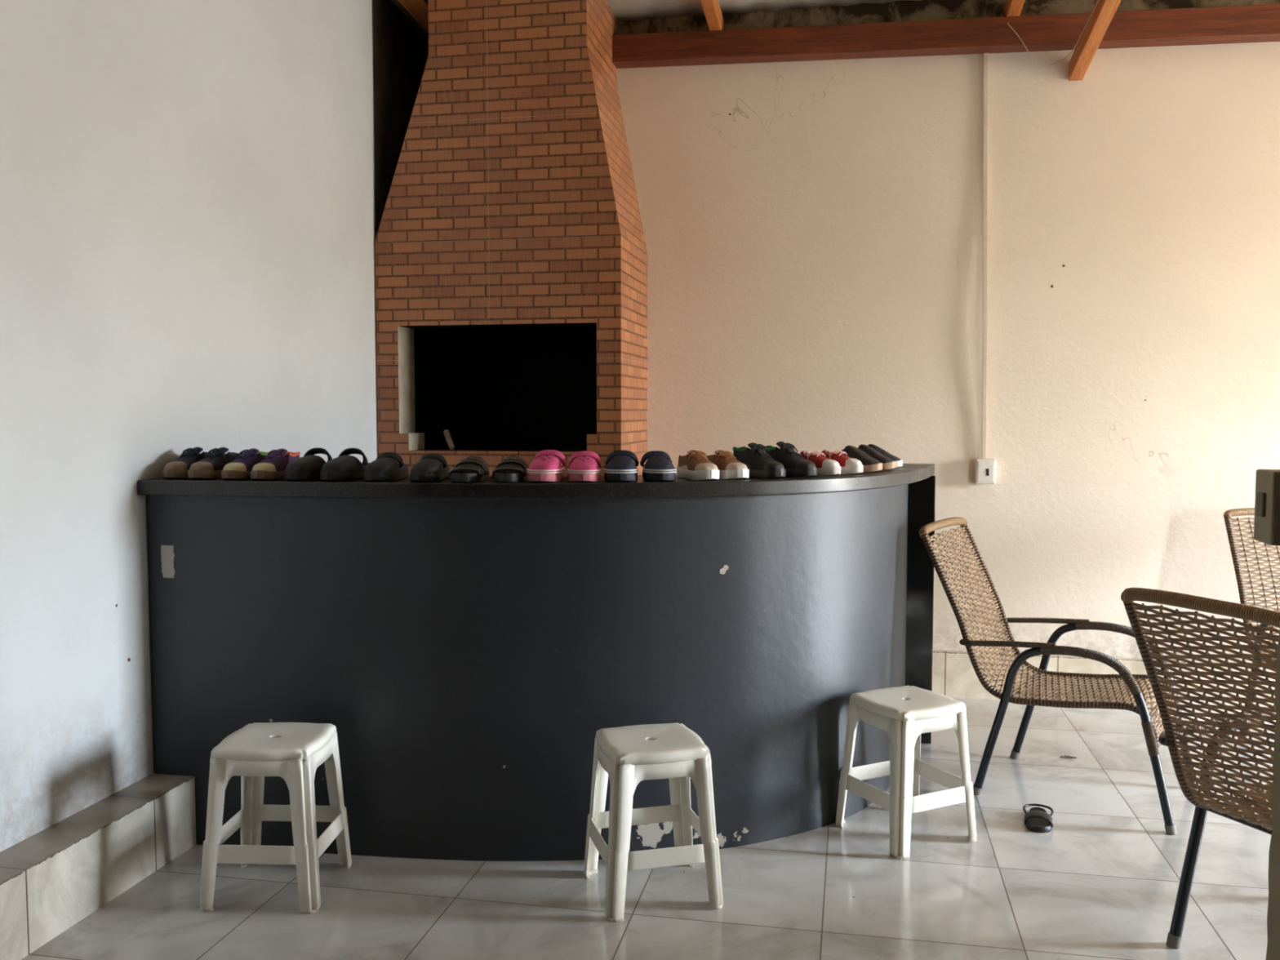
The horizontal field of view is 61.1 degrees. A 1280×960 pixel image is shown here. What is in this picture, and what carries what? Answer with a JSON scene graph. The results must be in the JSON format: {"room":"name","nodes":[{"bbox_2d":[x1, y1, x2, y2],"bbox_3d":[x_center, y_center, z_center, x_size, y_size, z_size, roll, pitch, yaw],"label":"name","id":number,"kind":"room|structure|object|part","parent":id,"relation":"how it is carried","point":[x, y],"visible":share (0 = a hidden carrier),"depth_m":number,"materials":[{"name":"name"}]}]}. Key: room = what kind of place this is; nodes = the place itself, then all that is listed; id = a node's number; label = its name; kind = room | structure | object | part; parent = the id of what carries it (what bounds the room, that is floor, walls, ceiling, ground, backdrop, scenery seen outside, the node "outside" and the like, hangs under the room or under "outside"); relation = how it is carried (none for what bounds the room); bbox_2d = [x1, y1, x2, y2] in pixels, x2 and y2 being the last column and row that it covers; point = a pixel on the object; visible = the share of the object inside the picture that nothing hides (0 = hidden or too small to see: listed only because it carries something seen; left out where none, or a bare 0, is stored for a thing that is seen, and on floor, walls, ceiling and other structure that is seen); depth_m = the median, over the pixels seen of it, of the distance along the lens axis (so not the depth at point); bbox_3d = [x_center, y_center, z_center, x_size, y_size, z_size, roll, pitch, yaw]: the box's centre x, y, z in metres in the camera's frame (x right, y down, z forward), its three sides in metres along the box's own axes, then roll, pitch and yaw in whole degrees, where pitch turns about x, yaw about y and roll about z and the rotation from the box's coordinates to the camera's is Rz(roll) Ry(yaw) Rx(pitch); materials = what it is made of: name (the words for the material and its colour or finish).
{"room":"covered barbecue patio","nodes":[
{"label":"covered barbecue patio","id":0,"kind":"room"},
{"bbox_2d":[0,0,423,852],"bbox_3d":[-1.938,-0.681,1.993,0.150,3.900,7.635,1,4,11],"label":"wall","id":1,"kind":"structure","parent":0,"point":[194,193],"depth_m":3.43,"materials":[{"name":"white paint"}]},
{"bbox_2d":[0,773,196,959],"bbox_3d":[-2.018,1.228,0.934,0.150,0.224,5.295,1,4,11],"label":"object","id":2,"kind":"structure","parent":1,"relation":"attached to","point":[56,877],"depth_m":3.04,"materials":[{"name":"tile"}]},
{"bbox_2d":[21,697,1275,959],"bbox_3d":[2.462,1.380,1.252,9.120,0.120,8.035,1,4,11],"label":"floor","id":3,"kind":"structure","parent":0,"point":[1103,883],"depth_m":3.15,"materials":[{"name":"tile"}]},
{"bbox_2d":[199,722,351,914],"bbox_3d":[-1.063,0.971,3.177,0.342,0.454,0.342,0,4,3],"label":"plastic stool","id":4,"kind":"object","parent":3,"relation":"on","point":[293,752],"visible":1,"depth_m":3.04,"materials":[{"name":"white plastic"}]},
{"bbox_3d":[-1.205,0.992,3.049,0.070,0.429,0.074,-3,5,-42],"label":"leg","id":5,"kind":"part","parent":4,"relation":"part of","materials":[{"name":"white plastic"}]},
{"bbox_3d":[-1.192,0.975,3.320,0.074,0.429,0.070,-3,5,-42],"label":"leg","id":6,"kind":"part","parent":4,"relation":"part of","materials":[{"name":"white plastic"}]},
{"bbox_3d":[-1.063,0.759,3.164,0.296,0.029,0.296,0,4,3],"label":"seat","id":7,"kind":"part","parent":4,"relation":"part of","materials":[{"name":"white plastic"}]},
{"bbox_3d":[-0.933,0.993,3.036,0.074,0.429,0.070,-3,5,-42],"label":"leg","id":8,"kind":"part","parent":4,"relation":"part of","materials":[{"name":"white plastic"}]},
{"bbox_3d":[-0.920,0.976,3.307,0.070,0.429,0.074,-3,5,-42],"label":"leg","id":9,"kind":"part","parent":4,"relation":"part of","materials":[{"name":"white plastic"}]},
{"bbox_2d":[374,0,647,475],"bbox_3d":[-0.602,-0.649,5.305,1.179,3.420,0.635,1,4,11],"label":"brick fireplace","id":10,"kind":"object","parent":3,"relation":"on","point":[511,252],"visible":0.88,"depth_m":4.98,"materials":[{"name":"brick"}]},
{"bbox_2d":[443,429,454,449],"bbox_3d":[-0.914,-0.193,5.191,0.028,0.097,0.103,-2,4,-29],"label":"stick","id":11,"kind":"object","parent":10,"relation":"in","point":[446,433],"visible":1,"depth_m":5.18,"materials":[{"name":"grey wood"}]},
{"bbox_2d":[146,475,935,861],"bbox_3d":[-0.069,0.593,3.788,2.984,1.131,0.938,-2,4,-25],"label":"bar counter","id":12,"kind":"object","parent":3,"relation":"on","point":[467,659],"depth_m":3.39,"materials":[{"name":"grey paint"}]},
{"bbox_2d":[137,463,934,499],"bbox_3d":[-0.110,0.003,3.762,3.012,0.048,1.015,-1,4,-19],"label":"countertop","id":13,"kind":"structure","parent":12,"relation":"on","point":[486,489],"depth_m":3.34,"materials":[{"name":"black stone"}]},
{"bbox_2d":[162,446,208,478],"bbox_3d":[-1.472,-0.059,3.571,0.093,0.099,0.265,1,4,11],"label":"sneaker","id":14,"kind":"object","parent":13,"relation":"on","point":[179,468],"visible":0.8,"depth_m":3.48,"materials":[{"name":"rubber"}]},
{"bbox_2d":[187,447,239,479],"bbox_3d":[-1.379,-0.057,3.550,0.093,0.099,0.265,1,4,12],"label":"sneaker","id":15,"kind":"object","parent":13,"relation":"on","point":[211,467],"visible":0.77,"depth_m":3.47,"materials":[{"name":"fabric"}]},
{"bbox_2d":[221,448,268,479],"bbox_3d":[-1.267,-0.054,3.522,0.090,0.096,0.260,1,4,10],"label":"sneaker","id":16,"kind":"object","parent":13,"relation":"on","point":[241,468],"visible":0.75,"depth_m":3.44,"materials":[{"name":"fabric"}]},
{"bbox_2d":[250,448,300,479],"bbox_3d":[-1.169,-0.053,3.505,0.090,0.096,0.260,1,4,10],"label":"sneaker","id":17,"kind":"object","parent":13,"relation":"on","point":[274,464],"visible":0.91,"depth_m":3.43,"materials":[{"name":"fabric"}]},
{"bbox_2d":[284,447,332,480],"bbox_3d":[-1.042,-0.053,3.476,0.104,0.100,0.250,1,4,18],"label":"clog","id":18,"kind":"object","parent":13,"relation":"on","point":[308,467],"visible":0.66,"depth_m":3.39,"materials":[{"name":"plastic"}]},
{"bbox_2d":[320,448,369,480],"bbox_3d":[-0.924,-0.052,3.455,0.104,0.100,0.250,1,4,18],"label":"clog","id":19,"kind":"object","parent":13,"relation":"on","point":[345,467],"visible":0.8,"depth_m":3.38,"materials":[{"name":"plastic"}]},
{"bbox_2d":[363,452,408,481],"bbox_3d":[-0.798,-0.044,3.434,0.097,0.088,0.232,1,4,11],"label":"clog","id":20,"kind":"object","parent":13,"relation":"on","point":[384,468],"visible":1,"depth_m":3.36,"materials":[{"name":"plastic"}]},
{"bbox_2d":[409,453,450,481],"bbox_3d":[-0.656,-0.042,3.418,0.094,0.085,0.225,1,4,9],"label":"clog","id":21,"kind":"object","parent":13,"relation":"on","point":[429,468],"visible":0.98,"depth_m":3.34,"materials":[{"name":"plastic"}]},
{"bbox_2d":[448,455,489,482],"bbox_3d":[-0.526,-0.037,3.403,0.101,0.076,0.255,0,4,7],"label":"sandal","id":22,"kind":"object","parent":13,"relation":"on","point":[473,468],"visible":1,"depth_m":3.33,"materials":[{"name":"black rubber"}]},
{"bbox_3d":[-0.537,-0.029,3.310,0.098,0.015,0.009,0,4,7],"label":"metal trim","id":23,"kind":"part","parent":22,"relation":"part of","materials":[{"name":"black metal"}]},
{"bbox_3d":[-0.529,-0.051,3.376,0.099,0.037,0.036,0,4,7],"label":"metal trim","id":24,"kind":"part","parent":22,"relation":"part of","materials":[{"name":"metal"}]},
{"bbox_2d":[491,455,528,482],"bbox_3d":[-0.399,-0.037,3.401,0.101,0.076,0.255,0,4,3],"label":"sandal","id":25,"kind":"object","parent":13,"relation":"on","point":[511,468],"visible":0.97,"depth_m":3.32,"materials":[{"name":"black rubber"}]},
{"bbox_3d":[-0.405,-0.029,3.308,0.098,0.015,0.009,0,4,3],"label":"metal trim","id":26,"kind":"part","parent":25,"relation":"part of","materials":[{"name":"black metal"}]},
{"bbox_3d":[-0.401,-0.051,3.374,0.099,0.037,0.036,0,4,3],"label":"metal trim","id":27,"kind":"part","parent":25,"relation":"part of","materials":[{"name":"black leather"}]},
{"bbox_2d":[525,449,566,481],"bbox_3d":[-0.286,-0.047,3.407,0.112,0.096,0.258,0,4,8],"label":"clog","id":28,"kind":"object","parent":13,"relation":"on","point":[545,466],"visible":1,"depth_m":3.32,"materials":[{"name":"plastic"}]},
{"bbox_2d":[566,450,601,481],"bbox_3d":[-0.174,-0.046,3.416,0.107,0.092,0.248,0,4,0],"label":"clog","id":29,"kind":"object","parent":13,"relation":"on","point":[583,465],"visible":1,"depth_m":3.32,"materials":[{"name":"plastic"}]},
{"bbox_2d":[603,449,638,481],"bbox_3d":[-0.057,-0.047,3.430,0.110,0.094,0.253,0,4,2],"label":"clog","id":30,"kind":"object","parent":13,"relation":"on","point":[620,466],"visible":1,"depth_m":3.34,"materials":[{"name":"plastic"}]},
{"bbox_2d":[640,450,676,480],"bbox_3d":[0.053,-0.047,3.453,0.106,0.091,0.246,-1,4,-8],"label":"clog","id":31,"kind":"object","parent":13,"relation":"on","point":[659,466],"visible":1,"depth_m":3.36,"materials":[{"name":"plastic"}]},
{"bbox_2d":[676,449,719,479],"bbox_3d":[0.180,-0.050,3.487,0.090,0.092,0.257,-1,4,-19],"label":"sneaker","id":32,"kind":"object","parent":13,"relation":"on","point":[695,465],"visible":1,"depth_m":3.42,"materials":[{"name":"leather"}]},
{"bbox_2d":[706,449,749,479],"bbox_3d":[0.272,-0.052,3.538,0.088,0.090,0.252,-2,4,-24],"label":"sneaker","id":33,"kind":"object","parent":13,"relation":"on","point":[729,468],"visible":0.85,"depth_m":3.46,"materials":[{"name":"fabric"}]},
{"bbox_2d":[732,442,786,478],"bbox_3d":[0.387,-0.067,3.592,0.090,0.113,0.260,-2,4,-30],"label":"sneaker","id":34,"kind":"object","parent":13,"relation":"on","point":[760,464],"visible":0.9,"depth_m":3.54,"materials":[{"name":"fabric"}]},
{"bbox_2d":[764,441,817,477],"bbox_3d":[0.490,-0.072,3.650,0.092,0.116,0.265,-3,4,-36],"label":"sneaker","id":35,"kind":"object","parent":13,"relation":"on","point":[795,465],"visible":0.74,"depth_m":3.59,"materials":[{"name":"fabric"}]},
{"bbox_2d":[799,450,840,475],"bbox_3d":[0.582,-0.061,3.726,0.083,0.084,0.257,-3,5,-40],"label":"sneaker","id":36,"kind":"object","parent":13,"relation":"on","point":[825,466],"visible":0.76,"depth_m":3.65,"materials":[{"name":"rubber"}]},
{"bbox_2d":[820,449,862,474],"bbox_3d":[0.671,-0.066,3.814,0.083,0.084,0.257,-4,5,-45],"label":"sneaker","id":37,"kind":"object","parent":13,"relation":"on","point":[848,465],"visible":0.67,"depth_m":3.73,"materials":[{"name":"fabric"}]},
{"bbox_2d":[838,444,882,472],"bbox_3d":[0.754,-0.078,3.916,0.255,0.094,0.091,3,5,37],"label":"slip","id":38,"kind":"object","parent":13,"relation":"on","point":[869,464],"visible":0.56,"depth_m":3.85,"materials":[{"name":"black fabric"}]},
{"bbox_2d":[857,444,895,470],"bbox_3d":[0.829,-0.086,4.044,0.255,0.094,0.091,2,4,31],"label":"slip","id":39,"kind":"object","parent":13,"relation":"on","point":[887,463],"visible":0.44,"depth_m":3.98,"materials":[{"name":"black fabric"}]},
{"bbox_2d":[867,444,902,467],"bbox_3d":[0.888,-0.093,4.179,0.247,0.092,0.088,2,4,24],"label":"slip","id":40,"kind":"object","parent":13,"relation":"on","point":[899,462],"visible":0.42,"depth_m":4.13,"materials":[{"name":"black fabric"}]},
{"bbox_3d":[0.953,0.541,4.581,0.552,1.127,0.030,1,4,11],"label":"panel","id":41,"kind":"part","parent":12,"relation":"part of","materials":[{"name":"black wood"}]},
{"bbox_2d":[583,722,723,922],"bbox_3d":[0.033,0.973,3.155,0.342,0.454,0.342,-1,4,-15],"label":"plastic stool","id":42,"kind":"object","parent":3,"relation":"on","point":[630,755],"visible":1,"depth_m":3.04,"materials":[{"name":"white plastic"}]},
{"bbox_3d":[-0.134,0.979,3.252,0.070,0.429,0.074,2,4,30],"label":"leg","id":43,"kind":"part","parent":42,"relation":"part of","materials":[{"name":"white plastic"}]},
{"bbox_3d":[-0.064,0.996,2.990,0.074,0.429,0.070,2,4,30],"label":"leg","id":44,"kind":"part","parent":42,"relation":"part of","materials":[{"name":"white plastic"}]},
{"bbox_3d":[0.033,0.760,3.141,0.296,0.029,0.296,-1,4,-15],"label":"seat","id":45,"kind":"part","parent":42,"relation":"part of","materials":[{"name":"white plastic"}]},
{"bbox_3d":[0.130,0.975,3.321,0.074,0.429,0.070,2,4,30],"label":"leg","id":46,"kind":"part","parent":42,"relation":"part of","materials":[{"name":"white plastic"}]},
{"bbox_3d":[0.199,0.992,3.059,0.070,0.429,0.074,2,4,30],"label":"leg","id":47,"kind":"part","parent":42,"relation":"part of","materials":[{"name":"white plastic"}]},
{"bbox_2d":[835,685,976,858],"bbox_3d":[0.881,0.945,3.591,0.342,0.454,0.342,-2,4,-27],"label":"plastic stool","id":48,"kind":"object","parent":3,"relation":"on","point":[905,713],"visible":1,"depth_m":3.49,"materials":[{"name":"white plastic"}]},
{"bbox_3d":[0.698,0.954,3.651,0.070,0.429,0.074,1,4,18],"label":"leg","id":49,"kind":"part","parent":48,"relation":"part of","materials":[{"name":"white plastic"}]},
{"bbox_3d":[0.821,0.970,3.409,0.074,0.429,0.070,1,4,18],"label":"leg","id":50,"kind":"part","parent":48,"relation":"part of","materials":[{"name":"white plastic"}]},
{"bbox_3d":[0.881,0.733,3.577,0.296,0.029,0.296,-2,4,-27],"label":"seat","id":51,"kind":"part","parent":48,"relation":"part of","materials":[{"name":"white plastic"}]},
{"bbox_3d":[0.941,0.946,3.774,0.074,0.429,0.070,1,4,18],"label":"leg","id":52,"kind":"part","parent":48,"relation":"part of","materials":[{"name":"white plastic"}]},
{"bbox_3d":[1.063,0.962,3.532,0.070,0.429,0.074,1,4,18],"label":"leg","id":53,"kind":"part","parent":48,"relation":"part of","materials":[{"name":"white plastic"}]},
{"bbox_2d":[1022,803,1053,832],"bbox_3d":[1.356,1.144,3.689,0.100,0.044,0.197,1,4,19],"label":"sandal","id":54,"kind":"object","parent":3,"relation":"on","point":[1037,820],"visible":1,"depth_m":3.64,"materials":[{"name":"black rubber"}]},
{"bbox_2d":[919,517,1198,835],"bbox_3d":[1.544,0.659,4.022,0.912,0.978,0.557,2,4,34],"label":"wicker armchair","id":55,"kind":"object","parent":3,"relation":"on","point":[1133,684],"visible":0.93,"depth_m":4.02,"materials":[{"name":"wicker"}]},
{"bbox_3d":[1.186,0.181,4.237,0.044,0.050,0.496,2,4,34],"label":"rail","id":56,"kind":"part","parent":55,"relation":"part of","materials":[{"name":"beige wicker"}]},
{"bbox_3d":[1.303,0.478,4.176,0.278,0.557,0.471,2,4,34],"label":"backrest","id":57,"kind":"part","parent":55,"relation":"part of","materials":[{"name":"wicker"}]},
{"bbox_3d":[1.312,0.867,3.881,0.245,0.581,0.036,3,5,38],"label":"leg","id":58,"kind":"part","parent":55,"relation":"part of","materials":[{"name":"black paint"}]},
{"bbox_3d":[1.391,0.541,3.834,0.829,0.652,0.024,2,4,34],"label":"seat rail","id":59,"kind":"part","parent":55,"relation":"part of","materials":[{"name":"brown wicker"}]},
{"bbox_3d":[1.604,0.840,4.306,0.245,0.581,0.036,2,4,31],"label":"leg","id":60,"kind":"part","parent":55,"relation":"part of","materials":[{"name":"black paint"}]},
{"bbox_3d":[1.657,0.517,4.221,0.829,0.652,0.024,2,4,34],"label":"seat rail","id":61,"kind":"part","parent":55,"relation":"part of","materials":[{"name":"brown wicker"}]},
{"bbox_3d":[1.638,0.796,3.966,0.548,0.116,0.471,2,4,34],"label":"seat","id":62,"kind":"part","parent":55,"relation":"part of","materials":[{"name":"wicker"}]},
{"bbox_3d":[1.540,0.646,3.706,0.326,0.141,0.032,2,4,34],"label":"armrest","id":63,"kind":"part","parent":55,"relation":"part of","materials":[{"name":"brown wicker"}]},
{"bbox_3d":[1.835,0.619,4.138,0.326,0.141,0.032,2,4,34],"label":"armrest","id":64,"kind":"part","parent":55,"relation":"part of","materials":[{"name":"brown wicker"}]},
{"bbox_3d":[1.713,0.942,3.610,0.146,0.464,0.032,2,4,31],"label":"leg","id":65,"kind":"part","parent":55,"relation":"part of","materials":[{"name":"black paint"}]},
{"bbox_3d":[1.857,0.875,3.821,0.026,0.028,0.498,2,4,34],"label":"rail","id":66,"kind":"part","parent":55,"relation":"part of","materials":[{"name":"brown wicker"}]},
{"bbox_3d":[2.005,0.915,4.037,0.146,0.464,0.032,3,5,38],"label":"leg","id":67,"kind":"part","parent":55,"relation":"part of","materials":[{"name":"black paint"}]},
{"bbox_2d":[1059,755,1076,758],"bbox_3d":[1.730,1.117,4.375,0.070,0.009,0.016,1,4,11],"label":"dry leaf","id":68,"kind":"object","parent":3,"relation":"on","point":[1062,756],"visible":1,"depth_m":4.38,"materials":[{"name":"brown plant"}]},
{"bbox_2d":[1120,587,1279,948],"bbox_3d":[1.690,0.745,2.664,0.912,0.978,0.557,-2,4,-24],"label":"wicker armchair","id":69,"kind":"object","parent":3,"relation":"on","point":[1251,808],"visible":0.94,"depth_m":2.61,"materials":[{"name":"wicker"}]},
{"bbox_3d":[1.573,0.603,2.861,0.829,0.652,0.024,-2,4,-24],"label":"seat rail","id":70,"kind":"part","parent":69,"relation":"part of","materials":[{"name":"brown wicker"}]},
{"bbox_3d":[1.293,0.293,2.460,0.044,0.050,0.496,-2,4,-24],"label":"rail","id":71,"kind":"part","parent":69,"relation":"part of","materials":[{"name":"brown wicker"}]},
{"bbox_3d":[1.490,0.931,2.870,0.245,0.581,0.036,-2,4,-27],"label":"leg","id":72,"kind":"part","parent":69,"relation":"part of","materials":[{"name":"black paint"}]},
{"bbox_3d":[1.423,0.581,2.535,0.278,0.557,0.471,-2,4,-24],"label":"backrest","id":73,"kind":"part","parent":69,"relation":"part of","materials":[{"name":"wicker"}]},
{"bbox_3d":[1.794,0.875,2.718,0.548,0.116,0.471,-2,4,-24],"label":"seat","id":74,"kind":"part","parent":69,"relation":"part of","materials":[{"name":"wicker"}]},
{"bbox_3d":[1.743,0.693,2.971,0.326,0.141,0.032,-2,4,-24],"label":"armrest","id":75,"kind":"part","parent":69,"relation":"part of","materials":[{"name":"brown wicker"}]},
{"bbox_2d":[1222,507,1279,740],"bbox_3d":[2.806,0.638,4.362,0.557,0.978,0.912,0,4,1],"label":"wicker armchair","id":76,"kind":"object","parent":3,"relation":"on","point":[1228,513],"visible":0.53,"depth_m":4.67,"materials":[{"name":"wicker"}]},
{"bbox_3d":[2.815,0.147,4.766,0.496,0.050,0.044,0,4,1],"label":"rail","id":77,"kind":"part","parent":76,"relation":"part of","materials":[{"name":"beige wicker"}]},
{"bbox_3d":[2.571,0.506,4.384,0.024,0.652,0.829,0,4,1],"label":"seat rail","id":78,"kind":"part","parent":76,"relation":"part of","materials":[{"name":"brown wicker"}]},
{"bbox_3d":[2.550,0.829,4.485,0.036,0.581,0.245,0,4,4],"label":"leg","id":79,"kind":"part","parent":76,"relation":"part of","materials":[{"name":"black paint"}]},
{"bbox_3d":[2.812,0.448,4.644,0.471,0.557,0.278,0,4,1],"label":"backrest","id":80,"kind":"part","parent":76,"relation":"part of","materials":[{"name":"wicker"}]},
{"bbox_2d":[391,0,921,36],"bbox_3d":[2.436,-2.312,0.999,9.139,0.619,7.986,1,4,11],"label":"ceiling","id":81,"kind":"structure","parent":0,"point":[622,10],"depth_m":5.25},
{"bbox_2d":[397,0,428,33],"bbox_3d":[-1.429,-2.269,3.105,0.120,0.429,4.805,1,4,11],"label":"rafter","id":82,"kind":"object","parent":81,"relation":"attached to","point":[418,9],"visible":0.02,"depth_m":5.09,"materials":[{"name":"brown wood"}]},
{"bbox_2d":[423,0,1279,662],"bbox_3d":[3.118,-0.643,4.970,8.920,3.450,0.150,1,4,11],"label":"wall","id":83,"kind":"structure","parent":0,"point":[813,229],"depth_m":5.16,"materials":[{"name":"beige paint"}]},
{"bbox_2d":[612,4,1279,68],"bbox_3d":[2.514,-2.035,4.864,5.401,0.130,0.110,2,4,11],"label":"beam","id":84,"kind":"structure","parent":83,"relation":"attached to","point":[1249,23],"depth_m":5.04,"materials":[{"name":"brown wood"}]},
{"bbox_2d":[700,0,724,31],"bbox_3d":[-0.093,-2.232,2.904,0.058,0.437,4.926,1,4,11],"label":"rafter","id":85,"kind":"object","parent":84,"relation":"on","point":[712,9],"visible":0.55,"depth_m":5.08,"materials":[{"name":"brown wood"}]},
{"bbox_2d":[1004,0,1024,16],"bbox_3d":[1.251,-2.192,2.641,0.058,0.444,4.926,1,4,11],"label":"rafter","id":86,"kind":"object","parent":84,"relation":"on","point":[1011,7],"visible":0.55,"depth_m":4.90,"materials":[{"name":"brown wood"}]},
{"bbox_2d":[1007,0,1098,66],"bbox_3d":[1.750,-1.972,4.571,0.290,0.190,0.873,1,4,11],"label":"loose wire","id":87,"kind":"object","parent":84,"relation":"hanging from","point":[1098,0],"visible":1,"depth_m":4.96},
{"bbox_2d":[981,53,988,458],"bbox_3d":[1.636,-1.055,5.139,0.049,1.910,0.033,1,4,11],"label":"cable conduit","id":88,"kind":"object","parent":83,"relation":"attached to","point":[985,68],"visible":1,"depth_m":5.13,"materials":[{"name":"beige plastic"}]},
{"bbox_2d":[974,458,995,484],"bbox_3d":[1.655,-0.041,5.196,0.092,0.120,0.047,1,4,11],"label":"wall outlet","id":89,"kind":"object","parent":83,"relation":"attached to","point":[984,468],"visible":1,"depth_m":5.18,"materials":[{"name":"white plastic"}]},
{"bbox_3d":[1.651,-0.040,5.177,0.072,0.100,0.004,1,4,11],"label":"plate","id":90,"kind":"part","parent":89,"relation":"part of","materials":[{"name":"white plastic"}]},
{"bbox_2d":[986,468,989,475],"bbox_3d":[1.659,-0.037,5.173,0.013,0.034,0.002,1,4,11],"label":"socket","id":91,"kind":"object","parent":89,"relation":"attached to","point":[987,469],"depth_m":5.17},
{"bbox_2d":[1068,0,1120,80],"bbox_3d":[1.551,-2.044,2.646,0.062,0.688,4.835,1,4,11],"label":"rafter","id":92,"kind":"object","parent":83,"relation":"attached to","point":[1093,33],"visible":1,"depth_m":4.63,"materials":[{"name":"brown wood"}]},
{"bbox_2d":[932,649,1275,711],"bbox_3d":[4.265,0.984,4.763,6.550,0.228,0.012,1,4,11],"label":"baseboard","id":93,"kind":"structure","parent":83,"relation":"attached to","point":[953,673],"depth_m":5.25,"materials":[{"name":"beige tile"}]},
{"bbox_2d":[1265,629,1279,959],"bbox_3d":[4.009,-0.677,1.145,5.993,4.000,0.162,1,4,11],"label":"wall","id":94,"kind":"structure","parent":0,"point":[1273,953],"depth_m":1.85,"materials":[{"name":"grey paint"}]},
{"bbox_2d":[1253,469,1279,546],"bbox_3d":[1.047,0.044,1.777,0.060,0.120,0.080,1,4,11],"label":"switch box","id":95,"kind":"object","parent":94,"relation":"attached to","point":[1267,499],"visible":1,"depth_m":1.76,"materials":[{"name":"plastic"}]}
]}

